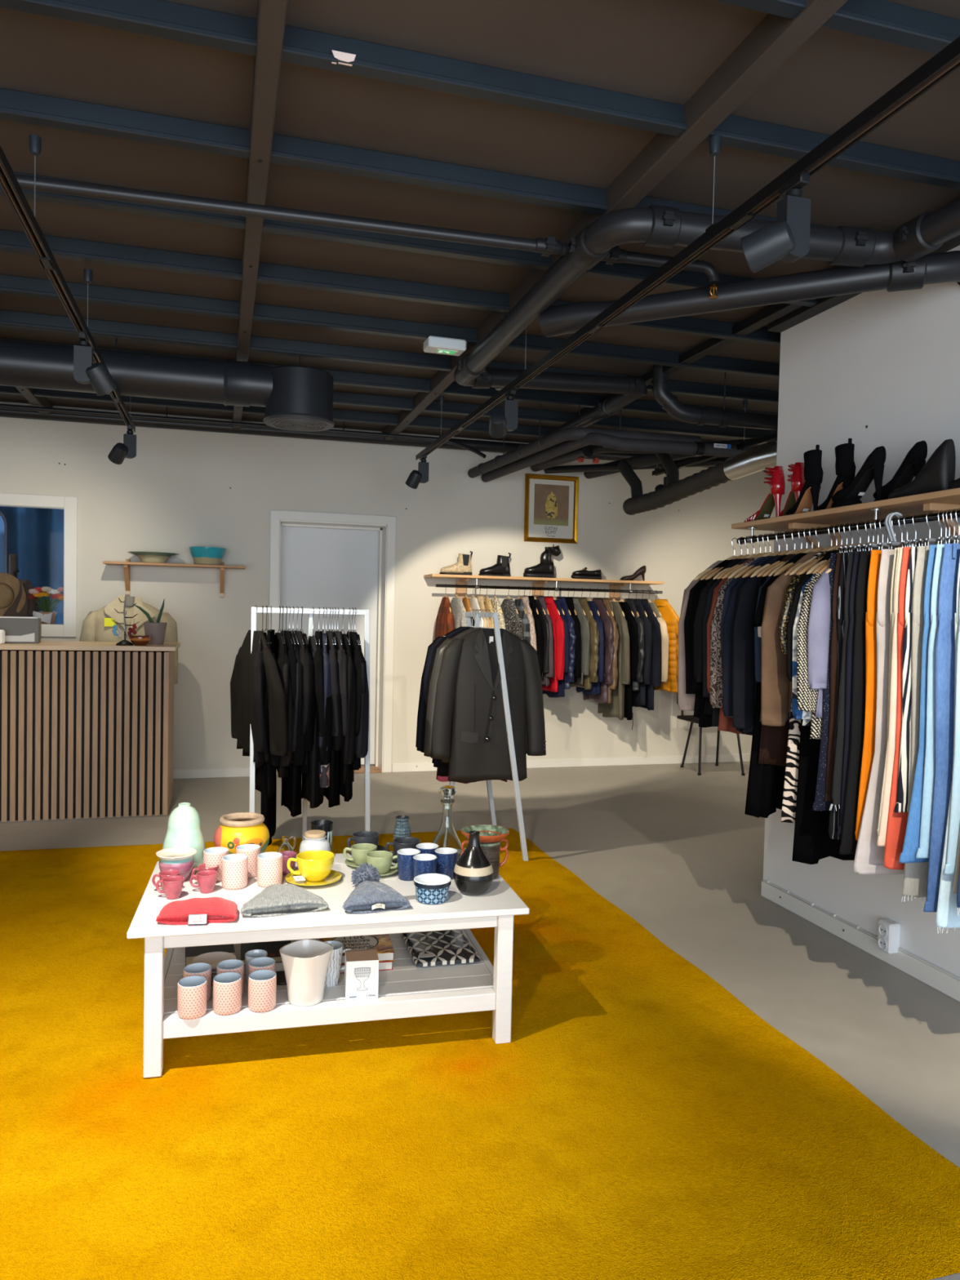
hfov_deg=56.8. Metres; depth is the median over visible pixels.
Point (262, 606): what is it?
hanger
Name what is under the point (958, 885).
jeans
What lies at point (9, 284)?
beam
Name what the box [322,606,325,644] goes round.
hanger
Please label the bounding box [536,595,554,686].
coat
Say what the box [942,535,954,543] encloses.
hanger
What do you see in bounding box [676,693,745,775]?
chair
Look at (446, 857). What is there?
beaker
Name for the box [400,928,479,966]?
tablecloth
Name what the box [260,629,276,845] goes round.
trousers
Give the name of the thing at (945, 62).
track
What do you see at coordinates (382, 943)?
book
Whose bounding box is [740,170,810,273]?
track spotlight
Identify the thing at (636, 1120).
rug
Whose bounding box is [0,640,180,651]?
countertop
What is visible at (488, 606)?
jacket
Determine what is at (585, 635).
coat
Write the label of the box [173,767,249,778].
baseboard
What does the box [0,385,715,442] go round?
trim
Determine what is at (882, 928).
outlet
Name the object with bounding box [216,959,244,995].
mug
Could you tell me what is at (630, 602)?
puffer jacket
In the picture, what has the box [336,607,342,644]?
hanger
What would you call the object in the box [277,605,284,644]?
hanger
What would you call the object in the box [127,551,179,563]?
bowl
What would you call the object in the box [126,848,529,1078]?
coffee table
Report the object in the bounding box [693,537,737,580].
hanger
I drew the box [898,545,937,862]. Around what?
jeans
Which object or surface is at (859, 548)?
hanger
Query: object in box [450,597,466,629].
cardigan
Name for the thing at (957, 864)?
jeans
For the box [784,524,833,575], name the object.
hanger
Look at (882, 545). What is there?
hanger
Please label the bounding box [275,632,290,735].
shirt
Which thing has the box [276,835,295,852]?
glass jug
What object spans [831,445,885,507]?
heels
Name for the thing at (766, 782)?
dress
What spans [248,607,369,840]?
clothes rack
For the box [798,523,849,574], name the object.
hanger
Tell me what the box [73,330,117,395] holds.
track spotlight
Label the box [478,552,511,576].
boot
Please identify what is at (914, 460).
heels
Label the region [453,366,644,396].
drain pipe
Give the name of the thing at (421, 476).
track spotlight
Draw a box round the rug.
[0,827,959,1279]
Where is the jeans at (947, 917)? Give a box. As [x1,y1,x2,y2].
[936,558,959,933]
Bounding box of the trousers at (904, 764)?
[894,546,917,812]
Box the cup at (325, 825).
[311,819,333,850]
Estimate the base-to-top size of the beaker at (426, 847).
0.093 m
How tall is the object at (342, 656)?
0.523 m
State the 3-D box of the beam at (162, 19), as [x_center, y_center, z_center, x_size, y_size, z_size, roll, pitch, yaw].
[0.331,-1.514,2.497,9.100,0.082,0.053,1,2,-16]
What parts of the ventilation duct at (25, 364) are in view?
hanger rod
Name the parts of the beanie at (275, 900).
crown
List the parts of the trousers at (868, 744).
trouser leg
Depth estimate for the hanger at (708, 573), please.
4.08 m
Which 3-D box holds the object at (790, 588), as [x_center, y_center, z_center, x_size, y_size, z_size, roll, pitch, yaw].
[1.414,-0.036,3.478,0.586,0.618,0.067,1,2,-19]
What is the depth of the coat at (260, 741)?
4.36 m
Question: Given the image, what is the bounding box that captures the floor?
[0,761,959,1279]
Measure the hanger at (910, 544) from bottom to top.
0.149 m
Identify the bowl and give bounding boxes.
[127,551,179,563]
[129,635,151,645]
[189,546,226,564]
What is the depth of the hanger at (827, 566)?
3.27 m
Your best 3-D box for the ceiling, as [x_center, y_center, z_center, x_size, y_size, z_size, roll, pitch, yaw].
[0.013,-1.647,3.589,9.200,0.100,12.600,1,2,-16]
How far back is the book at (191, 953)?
3.04 m
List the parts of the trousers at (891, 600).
trouser leg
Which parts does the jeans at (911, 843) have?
trouser leg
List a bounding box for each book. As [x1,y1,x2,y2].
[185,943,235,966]
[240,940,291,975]
[319,937,393,973]
[321,933,394,964]
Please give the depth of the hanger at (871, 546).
3.09 m
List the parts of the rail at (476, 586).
hanging post, rod, hanging post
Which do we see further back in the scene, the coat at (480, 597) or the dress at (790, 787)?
the coat at (480, 597)
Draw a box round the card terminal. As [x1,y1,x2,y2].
[0,629,4,644]
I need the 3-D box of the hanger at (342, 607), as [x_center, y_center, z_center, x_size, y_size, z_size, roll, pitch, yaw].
[-0.728,-0.079,4.705,0.004,0.190,0.361,1,2,-21]
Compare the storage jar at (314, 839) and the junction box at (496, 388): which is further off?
the junction box at (496, 388)
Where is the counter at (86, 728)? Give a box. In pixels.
[0,640,180,822]
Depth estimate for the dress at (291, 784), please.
4.47 m
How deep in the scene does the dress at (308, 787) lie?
4.51 m
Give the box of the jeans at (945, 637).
[923,542,959,911]
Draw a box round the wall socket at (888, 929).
[877,918,900,954]
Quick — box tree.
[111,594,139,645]
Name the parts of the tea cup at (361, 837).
handle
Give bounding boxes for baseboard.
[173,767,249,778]
[391,753,751,772]
[760,880,959,1001]
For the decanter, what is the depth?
3.24 m
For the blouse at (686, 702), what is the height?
0.704 m
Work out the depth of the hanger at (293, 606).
4.62 m
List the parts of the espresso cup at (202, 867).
handle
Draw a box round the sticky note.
[104,617,115,626]
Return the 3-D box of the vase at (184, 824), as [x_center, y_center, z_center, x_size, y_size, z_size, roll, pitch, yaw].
[-1.041,0.691,3.121,0.146,0.232,0.146,1,2,-16]
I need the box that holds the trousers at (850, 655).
[836,551,860,835]
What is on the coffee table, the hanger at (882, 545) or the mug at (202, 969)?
the mug at (202, 969)
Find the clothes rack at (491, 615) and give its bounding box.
[448,611,528,861]
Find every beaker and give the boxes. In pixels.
[396,848,420,880]
[413,853,436,878]
[416,842,439,855]
[434,847,457,879]
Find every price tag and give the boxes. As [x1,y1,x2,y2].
[293,875,306,880]
[335,862,352,868]
[384,875,397,879]
[404,895,415,899]
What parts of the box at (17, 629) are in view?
pale panel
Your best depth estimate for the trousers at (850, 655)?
3.13 m
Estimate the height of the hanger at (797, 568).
0.208 m
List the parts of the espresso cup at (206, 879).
handle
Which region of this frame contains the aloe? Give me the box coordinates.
[133,598,167,644]
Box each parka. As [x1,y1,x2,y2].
[597,601,630,719]
[618,601,638,729]
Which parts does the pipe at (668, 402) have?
hanger rod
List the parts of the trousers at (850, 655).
trouser leg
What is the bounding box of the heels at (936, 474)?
[888,439,955,498]
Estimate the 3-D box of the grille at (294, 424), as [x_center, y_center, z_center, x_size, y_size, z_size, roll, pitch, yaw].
[-1.035,-1.229,5.071,0.352,0.008,0.352,1,2,-16]
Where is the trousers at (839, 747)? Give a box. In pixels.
[829,551,854,811]
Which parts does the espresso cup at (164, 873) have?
handle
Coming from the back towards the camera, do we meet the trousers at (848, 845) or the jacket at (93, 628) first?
the jacket at (93, 628)
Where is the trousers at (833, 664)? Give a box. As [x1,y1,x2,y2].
[824,552,842,801]
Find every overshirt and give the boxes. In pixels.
[434,596,454,639]
[514,599,530,644]
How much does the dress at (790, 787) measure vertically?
1.076 m
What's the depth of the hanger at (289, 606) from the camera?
4.62 m
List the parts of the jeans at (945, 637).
trouser leg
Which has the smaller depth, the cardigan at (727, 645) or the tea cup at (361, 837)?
the tea cup at (361, 837)
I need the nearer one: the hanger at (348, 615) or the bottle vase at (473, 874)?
the bottle vase at (473, 874)
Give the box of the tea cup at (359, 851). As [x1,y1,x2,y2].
[342,843,377,865]
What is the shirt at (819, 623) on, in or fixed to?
hanging from the hanger at (828, 570)
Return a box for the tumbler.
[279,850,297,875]
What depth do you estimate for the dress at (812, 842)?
3.43 m
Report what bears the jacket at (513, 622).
hanging from the hanger
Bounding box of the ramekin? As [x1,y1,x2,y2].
[413,873,451,904]
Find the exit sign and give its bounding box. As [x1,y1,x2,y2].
[423,335,466,355]
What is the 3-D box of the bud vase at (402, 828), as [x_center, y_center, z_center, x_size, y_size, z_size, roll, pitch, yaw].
[-0.299,0.747,3.413,0.066,0.133,0.066,2,2,29]
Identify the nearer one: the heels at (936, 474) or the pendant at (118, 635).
the heels at (936, 474)
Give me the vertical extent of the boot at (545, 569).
0.294 m
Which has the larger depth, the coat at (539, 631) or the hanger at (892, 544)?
the coat at (539, 631)
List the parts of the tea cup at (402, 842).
handle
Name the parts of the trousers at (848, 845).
trouser leg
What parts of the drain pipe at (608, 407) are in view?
hanger rod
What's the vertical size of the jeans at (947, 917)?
1.195 m
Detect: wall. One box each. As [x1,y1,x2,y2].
[0,401,775,769]
[763,244,959,977]
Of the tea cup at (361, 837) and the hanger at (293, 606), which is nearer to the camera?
the tea cup at (361, 837)
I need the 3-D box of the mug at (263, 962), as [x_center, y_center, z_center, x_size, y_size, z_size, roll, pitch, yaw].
[-0.682,1.055,2.773,0.083,0.098,0.083,2,2,25]
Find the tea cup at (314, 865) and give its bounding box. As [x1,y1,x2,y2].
[286,849,334,881]
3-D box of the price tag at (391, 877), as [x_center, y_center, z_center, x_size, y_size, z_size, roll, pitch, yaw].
[-0.306,0.821,3.084,0.042,0.005,0.073,1,2,1]
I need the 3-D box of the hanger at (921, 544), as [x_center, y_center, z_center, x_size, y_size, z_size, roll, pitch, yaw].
[1.575,-0.359,2.916,0.340,0.149,0.016,1,2,-17]
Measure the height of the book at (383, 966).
0.030 m
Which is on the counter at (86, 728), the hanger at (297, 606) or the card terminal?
the card terminal
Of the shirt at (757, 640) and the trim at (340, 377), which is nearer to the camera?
the shirt at (757, 640)
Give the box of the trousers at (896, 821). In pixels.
[883,546,911,869]
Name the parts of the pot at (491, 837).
handle, pot, handle, handle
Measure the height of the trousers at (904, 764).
0.868 m
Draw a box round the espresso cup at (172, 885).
[155,875,184,899]
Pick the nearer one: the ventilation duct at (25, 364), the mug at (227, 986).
the mug at (227, 986)
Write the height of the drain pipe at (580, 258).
0.228 m
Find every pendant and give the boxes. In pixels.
[111,625,117,635]
[117,628,121,638]
[127,622,132,638]
[131,618,137,635]
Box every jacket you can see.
[230,630,288,762]
[346,631,366,770]
[415,626,462,763]
[416,626,474,767]
[420,626,472,782]
[423,627,527,762]
[430,628,546,782]
[462,597,475,626]
[484,598,493,627]
[490,598,506,629]
[500,599,524,639]
[534,599,549,679]
[542,600,568,697]
[555,596,576,688]
[570,597,599,689]
[576,600,604,695]
[582,597,614,702]
[624,598,644,690]
[648,602,668,684]
[653,599,679,693]
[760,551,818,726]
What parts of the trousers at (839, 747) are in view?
trouser leg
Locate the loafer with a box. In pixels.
[570,567,601,579]
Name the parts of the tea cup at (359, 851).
handle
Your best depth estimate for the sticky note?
6.31 m
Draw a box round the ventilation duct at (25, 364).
[0,337,272,407]
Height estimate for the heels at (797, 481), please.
0.250 m
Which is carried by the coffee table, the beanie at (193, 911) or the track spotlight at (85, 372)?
the beanie at (193, 911)
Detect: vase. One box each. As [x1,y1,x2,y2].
[162,802,205,871]
[279,938,333,1006]
[393,815,410,839]
[453,831,493,895]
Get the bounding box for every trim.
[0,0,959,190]
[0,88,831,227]
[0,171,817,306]
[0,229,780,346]
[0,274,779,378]
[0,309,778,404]
[0,337,777,414]
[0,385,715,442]
[0,408,764,471]
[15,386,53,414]
[232,0,288,429]
[333,391,777,439]
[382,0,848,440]
[577,298,816,415]
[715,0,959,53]
[767,235,959,332]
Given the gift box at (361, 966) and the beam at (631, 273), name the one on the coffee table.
the gift box at (361, 966)
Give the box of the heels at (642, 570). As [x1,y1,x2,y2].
[619,565,645,581]
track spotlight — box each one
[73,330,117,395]
[107,424,136,464]
[405,453,429,488]
[488,390,518,438]
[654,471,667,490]
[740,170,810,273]
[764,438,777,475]
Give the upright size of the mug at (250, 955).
0.093 m
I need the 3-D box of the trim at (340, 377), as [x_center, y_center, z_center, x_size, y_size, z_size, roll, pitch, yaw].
[-0.580,-1.635,5.618,9.100,0.080,0.049,1,2,-16]
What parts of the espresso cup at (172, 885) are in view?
handle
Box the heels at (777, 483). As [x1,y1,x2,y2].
[743,466,785,522]
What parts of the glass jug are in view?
handle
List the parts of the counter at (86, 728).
panel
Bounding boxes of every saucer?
[284,869,341,886]
[344,857,359,867]
[347,844,385,853]
[378,864,397,876]
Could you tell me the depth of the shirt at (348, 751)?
4.48 m
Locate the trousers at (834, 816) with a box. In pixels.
[828,552,848,839]
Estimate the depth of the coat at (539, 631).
7.27 m
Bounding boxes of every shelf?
[102,559,245,597]
[162,928,495,1039]
[423,573,664,601]
[731,487,959,549]
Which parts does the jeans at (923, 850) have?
trouser leg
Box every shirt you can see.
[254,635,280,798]
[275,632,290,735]
[290,633,301,763]
[342,636,356,783]
[732,555,782,734]
[754,553,798,721]
[796,561,830,739]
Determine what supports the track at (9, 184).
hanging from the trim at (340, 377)
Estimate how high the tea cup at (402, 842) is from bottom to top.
0.067 m
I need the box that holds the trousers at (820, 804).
[813,553,836,810]
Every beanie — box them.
[155,897,238,924]
[240,884,328,917]
[342,862,410,913]
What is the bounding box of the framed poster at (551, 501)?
[523,473,578,543]
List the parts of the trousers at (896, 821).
trouser leg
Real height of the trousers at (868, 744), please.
1.008 m
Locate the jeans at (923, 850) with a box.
[915,544,944,857]
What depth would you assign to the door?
7.53 m
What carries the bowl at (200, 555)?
on the wall shelf at (126, 565)
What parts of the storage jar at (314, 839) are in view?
wooden lid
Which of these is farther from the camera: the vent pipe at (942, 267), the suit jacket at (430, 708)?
the suit jacket at (430, 708)
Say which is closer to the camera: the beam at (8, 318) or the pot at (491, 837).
the pot at (491, 837)
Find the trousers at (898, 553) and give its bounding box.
[876,547,899,836]
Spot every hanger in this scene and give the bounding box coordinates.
[259,605,263,643]
[263,605,271,643]
[268,605,271,643]
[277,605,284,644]
[281,605,284,644]
[284,606,293,644]
[288,606,295,644]
[291,605,298,644]
[295,606,303,644]
[300,606,307,644]
[312,606,316,644]
[318,606,319,644]
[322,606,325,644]
[325,616,326,644]
[331,607,335,644]
[333,607,336,644]
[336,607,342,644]
[340,607,350,644]
[348,615,350,643]
[350,607,359,644]
[353,607,360,644]
[454,584,466,612]
[618,589,634,616]
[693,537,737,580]
[700,537,743,580]
[705,536,749,579]
[712,535,755,579]
[716,534,762,578]
[721,533,768,578]
[728,533,773,578]
[734,532,782,577]
[742,530,789,577]
[750,529,796,577]
[756,528,804,577]
[762,528,808,577]
[768,527,813,576]
[773,526,822,576]
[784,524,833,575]
[789,524,838,575]
[795,524,844,574]
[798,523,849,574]
[806,522,854,574]
[812,521,862,573]
[817,520,870,573]
[825,519,876,573]
[836,519,880,552]
[841,518,885,552]
[846,519,888,551]
[854,516,897,551]
[859,515,904,551]
[866,515,910,551]
[875,514,918,550]
[885,511,932,549]
[899,510,943,547]
[904,510,947,546]
[906,509,951,546]
[909,508,956,546]
[915,508,959,546]
[921,537,937,546]
[934,536,946,544]
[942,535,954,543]
[951,534,959,543]
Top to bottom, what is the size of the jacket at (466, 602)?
0.637 m
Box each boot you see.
[440,551,472,575]
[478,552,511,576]
[523,544,560,577]
[786,444,823,515]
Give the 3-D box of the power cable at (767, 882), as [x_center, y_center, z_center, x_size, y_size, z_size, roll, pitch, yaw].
[1.523,1.204,3.993,0.012,0.013,0.840,1,2,-16]
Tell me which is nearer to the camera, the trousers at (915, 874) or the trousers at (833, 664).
the trousers at (915, 874)
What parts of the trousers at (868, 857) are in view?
trouser leg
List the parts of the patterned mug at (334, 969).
handle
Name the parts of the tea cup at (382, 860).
handle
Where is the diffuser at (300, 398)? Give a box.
[262,356,334,431]
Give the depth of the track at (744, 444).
5.79 m
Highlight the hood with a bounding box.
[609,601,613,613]
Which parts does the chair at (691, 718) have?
leg, seat, leg, leg, leg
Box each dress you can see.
[280,635,306,817]
[301,635,319,808]
[313,631,324,807]
[318,636,332,795]
[324,634,344,804]
[324,638,340,807]
[339,633,352,801]
[744,554,787,817]
[758,554,795,766]
[780,551,822,823]
[791,551,855,864]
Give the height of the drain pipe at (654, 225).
0.213 m
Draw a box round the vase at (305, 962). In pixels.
[279,938,333,1006]
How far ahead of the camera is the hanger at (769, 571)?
3.62 m
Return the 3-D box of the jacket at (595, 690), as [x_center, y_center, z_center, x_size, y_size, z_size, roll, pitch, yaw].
[0.923,0.070,7.685,0.136,0.817,0.609,1,2,-14]
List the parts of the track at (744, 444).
rail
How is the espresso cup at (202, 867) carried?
on the coffee table
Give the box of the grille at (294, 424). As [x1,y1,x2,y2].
[271,418,326,431]
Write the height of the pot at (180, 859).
0.096 m
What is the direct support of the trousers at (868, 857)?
hanging from the wall shelf at (945, 500)
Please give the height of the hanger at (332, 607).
0.190 m
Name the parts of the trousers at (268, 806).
trouser leg, trouser leg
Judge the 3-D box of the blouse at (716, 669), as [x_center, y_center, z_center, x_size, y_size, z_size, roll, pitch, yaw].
[1.273,-0.004,3.933,0.579,0.717,0.069,1,2,-17]
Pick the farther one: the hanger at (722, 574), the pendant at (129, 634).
the pendant at (129, 634)
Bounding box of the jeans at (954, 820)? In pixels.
[943,593,959,875]
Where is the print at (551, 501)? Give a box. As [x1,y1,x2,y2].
[533,484,568,525]
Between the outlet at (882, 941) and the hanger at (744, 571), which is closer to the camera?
the outlet at (882, 941)
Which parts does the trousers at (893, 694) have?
trouser leg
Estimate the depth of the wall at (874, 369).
3.71 m
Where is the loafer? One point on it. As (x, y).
(584, 573)
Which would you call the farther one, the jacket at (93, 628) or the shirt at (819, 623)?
the jacket at (93, 628)
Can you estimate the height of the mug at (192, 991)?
0.098 m
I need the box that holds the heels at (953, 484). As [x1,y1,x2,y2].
[947,477,959,489]
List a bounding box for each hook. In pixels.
[885,512,901,541]
[888,511,903,541]
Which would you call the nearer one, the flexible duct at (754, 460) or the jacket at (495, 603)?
the flexible duct at (754, 460)
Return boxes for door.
[268,510,395,775]
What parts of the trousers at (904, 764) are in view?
trouser leg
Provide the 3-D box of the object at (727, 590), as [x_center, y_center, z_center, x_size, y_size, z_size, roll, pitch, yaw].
[1.290,-0.011,3.869,0.550,0.698,0.068,1,2,-14]
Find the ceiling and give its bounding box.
[0,0,959,457]
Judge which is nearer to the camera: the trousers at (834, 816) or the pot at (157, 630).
the trousers at (834, 816)
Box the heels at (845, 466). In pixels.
[817,438,856,510]
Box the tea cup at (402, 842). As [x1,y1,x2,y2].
[385,836,420,855]
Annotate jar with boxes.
[299,830,330,853]
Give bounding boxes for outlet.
[878,924,887,937]
[878,937,887,949]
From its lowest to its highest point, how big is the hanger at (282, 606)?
0.190 m
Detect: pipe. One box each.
[0,173,719,298]
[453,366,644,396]
[454,223,610,383]
[467,404,701,477]
[480,432,757,482]
[530,444,599,471]
[538,444,655,463]
[539,250,959,337]
[544,457,728,473]
[546,384,647,435]
[583,438,777,479]
[586,196,959,266]
[650,364,777,431]
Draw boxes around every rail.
[435,578,662,593]
[736,508,959,544]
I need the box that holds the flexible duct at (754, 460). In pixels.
[617,442,777,515]
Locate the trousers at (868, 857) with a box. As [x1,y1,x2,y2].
[853,549,903,875]
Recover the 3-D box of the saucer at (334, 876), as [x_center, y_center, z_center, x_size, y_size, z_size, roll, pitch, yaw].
[-0.566,0.811,3.014,0.188,0.018,0.188,1,2,-16]
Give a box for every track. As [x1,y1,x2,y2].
[0,133,135,432]
[415,35,959,460]
[652,400,777,475]
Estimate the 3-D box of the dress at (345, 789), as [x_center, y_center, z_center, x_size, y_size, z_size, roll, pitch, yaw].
[-0.740,0.395,4.720,0.077,0.855,0.424,1,2,-21]
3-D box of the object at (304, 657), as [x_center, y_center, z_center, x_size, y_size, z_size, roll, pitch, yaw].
[-0.964,0.302,4.649,0.084,0.697,0.551,1,2,-22]
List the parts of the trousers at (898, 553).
trouser leg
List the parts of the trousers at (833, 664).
trouser leg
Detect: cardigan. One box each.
[280,630,297,768]
[298,633,315,773]
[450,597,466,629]
[722,555,774,734]
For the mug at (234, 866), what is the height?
0.098 m
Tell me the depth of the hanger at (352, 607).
4.71 m
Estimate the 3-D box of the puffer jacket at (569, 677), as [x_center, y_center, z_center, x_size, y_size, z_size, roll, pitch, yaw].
[0.681,0.022,7.611,0.129,0.787,0.620,1,2,-17]
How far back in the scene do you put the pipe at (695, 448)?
5.77 m
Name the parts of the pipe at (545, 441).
hanger rod, hanger rod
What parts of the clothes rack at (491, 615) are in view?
prop leg, post, post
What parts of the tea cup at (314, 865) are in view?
handle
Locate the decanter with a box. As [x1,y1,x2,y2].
[431,785,462,860]
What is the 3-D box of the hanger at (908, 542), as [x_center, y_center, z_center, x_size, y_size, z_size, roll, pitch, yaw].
[1.563,-0.360,2.954,0.340,0.149,0.017,1,2,-16]
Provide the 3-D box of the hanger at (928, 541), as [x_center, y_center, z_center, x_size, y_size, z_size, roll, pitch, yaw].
[1.582,-0.358,2.892,0.340,0.149,0.016,1,2,-17]
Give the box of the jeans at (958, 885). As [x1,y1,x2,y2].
[956,868,959,915]
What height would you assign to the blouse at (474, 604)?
0.575 m
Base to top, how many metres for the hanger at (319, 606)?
0.190 m
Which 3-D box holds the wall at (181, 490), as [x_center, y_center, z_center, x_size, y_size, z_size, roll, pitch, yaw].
[-1.151,-0.318,7.515,9.200,2.860,0.302,1,2,-16]
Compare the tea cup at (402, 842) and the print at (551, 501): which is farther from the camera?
the print at (551, 501)
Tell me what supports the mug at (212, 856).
on the coffee table
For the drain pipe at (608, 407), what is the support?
hanging from the ceiling
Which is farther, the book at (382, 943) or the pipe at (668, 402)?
the pipe at (668, 402)
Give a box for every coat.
[252,632,268,768]
[475,594,489,627]
[520,595,537,651]
[528,595,543,672]
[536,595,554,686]
[542,595,564,692]
[564,596,581,683]
[572,596,591,684]
[602,597,618,703]
[632,598,653,705]
[632,599,662,710]
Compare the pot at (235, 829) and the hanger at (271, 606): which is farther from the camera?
the hanger at (271, 606)
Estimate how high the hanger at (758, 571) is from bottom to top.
0.208 m
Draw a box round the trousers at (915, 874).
[901,545,929,902]
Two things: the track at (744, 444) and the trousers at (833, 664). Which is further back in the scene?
the track at (744, 444)
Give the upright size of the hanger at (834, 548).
0.208 m
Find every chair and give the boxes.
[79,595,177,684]
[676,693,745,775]
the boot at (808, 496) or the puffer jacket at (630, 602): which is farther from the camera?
the puffer jacket at (630, 602)
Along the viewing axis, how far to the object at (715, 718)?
3.92 m
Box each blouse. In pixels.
[469,597,484,626]
[677,560,723,711]
[684,560,728,717]
[706,557,752,735]
[710,557,759,717]
[791,551,839,725]
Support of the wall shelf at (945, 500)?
attached to the wall at (874, 369)
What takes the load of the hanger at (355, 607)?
hanging from the clothes rack at (305, 611)
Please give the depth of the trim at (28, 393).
6.16 m
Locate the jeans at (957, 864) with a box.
[953,833,959,893]
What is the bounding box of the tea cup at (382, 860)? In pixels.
[366,850,397,874]
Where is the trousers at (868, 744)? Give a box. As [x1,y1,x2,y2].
[854,550,881,840]
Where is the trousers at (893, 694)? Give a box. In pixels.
[877,546,903,846]
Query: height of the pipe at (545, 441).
0.339 m
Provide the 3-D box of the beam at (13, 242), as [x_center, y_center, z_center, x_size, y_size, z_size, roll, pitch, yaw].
[-0.125,-1.575,4.058,9.100,0.080,0.049,1,2,-16]
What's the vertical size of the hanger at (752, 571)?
0.208 m
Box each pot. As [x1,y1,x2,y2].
[143,622,167,644]
[155,847,196,881]
[213,812,269,854]
[460,824,509,879]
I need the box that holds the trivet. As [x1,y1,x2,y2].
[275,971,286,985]
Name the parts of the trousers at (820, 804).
trouser leg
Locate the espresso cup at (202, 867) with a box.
[191,863,218,880]
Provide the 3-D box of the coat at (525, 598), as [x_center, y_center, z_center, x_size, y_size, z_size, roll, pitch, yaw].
[0.370,-0.013,7.522,0.106,0.724,0.600,1,2,-13]
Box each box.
[0,616,41,643]
[344,949,378,999]
[492,386,503,390]
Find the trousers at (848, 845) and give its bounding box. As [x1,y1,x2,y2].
[839,551,871,854]
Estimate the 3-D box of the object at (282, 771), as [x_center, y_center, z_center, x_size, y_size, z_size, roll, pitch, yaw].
[-1.035,0.335,4.631,0.087,0.717,0.558,1,2,-16]
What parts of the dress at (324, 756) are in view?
floral panel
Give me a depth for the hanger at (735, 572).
3.87 m
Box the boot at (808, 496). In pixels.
[786,444,823,515]
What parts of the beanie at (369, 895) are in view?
crown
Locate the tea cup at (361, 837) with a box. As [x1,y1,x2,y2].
[346,831,379,848]
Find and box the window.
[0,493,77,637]
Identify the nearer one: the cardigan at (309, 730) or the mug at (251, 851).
the mug at (251, 851)
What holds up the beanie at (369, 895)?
on the coffee table
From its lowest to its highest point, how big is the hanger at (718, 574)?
0.208 m
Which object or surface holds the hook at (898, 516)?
hanging from the rail at (934, 516)
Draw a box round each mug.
[177,975,207,1019]
[182,962,211,1001]
[203,847,228,881]
[213,972,241,1015]
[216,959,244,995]
[221,853,248,889]
[235,844,260,878]
[244,949,267,984]
[248,956,275,975]
[248,969,276,1012]
[257,852,282,887]
[324,940,351,986]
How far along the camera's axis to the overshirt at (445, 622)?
7.17 m
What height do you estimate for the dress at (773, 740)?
0.877 m
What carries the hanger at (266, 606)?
hanging from the clothes rack at (305, 611)
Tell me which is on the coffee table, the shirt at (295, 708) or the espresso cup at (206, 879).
the espresso cup at (206, 879)
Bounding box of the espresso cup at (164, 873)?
[151,869,180,890]
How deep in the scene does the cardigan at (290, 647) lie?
4.41 m
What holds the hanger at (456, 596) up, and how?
hanging from the rail at (476, 586)
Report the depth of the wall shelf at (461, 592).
7.62 m
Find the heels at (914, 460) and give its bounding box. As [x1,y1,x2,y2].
[872,440,927,501]
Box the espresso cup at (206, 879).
[189,870,217,893]
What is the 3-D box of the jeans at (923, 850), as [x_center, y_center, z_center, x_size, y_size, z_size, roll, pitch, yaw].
[1.577,0.198,2.814,0.403,0.988,0.054,1,2,-14]
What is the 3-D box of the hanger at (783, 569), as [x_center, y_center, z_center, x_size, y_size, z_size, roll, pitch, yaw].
[1.375,-0.355,3.598,0.430,0.208,0.025,1,2,-17]
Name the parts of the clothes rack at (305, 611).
post, prop leg, post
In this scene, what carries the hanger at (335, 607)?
hanging from the clothes rack at (305, 611)
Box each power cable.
[763,879,878,939]
[898,947,959,981]
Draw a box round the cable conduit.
[0,404,486,457]
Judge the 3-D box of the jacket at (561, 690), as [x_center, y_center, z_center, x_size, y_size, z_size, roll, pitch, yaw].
[0.625,0.076,7.598,0.087,0.834,0.609,1,2,-17]
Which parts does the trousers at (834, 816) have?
trouser leg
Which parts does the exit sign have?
sign panel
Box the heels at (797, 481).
[779,462,805,516]
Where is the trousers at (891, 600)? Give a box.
[884,547,897,759]

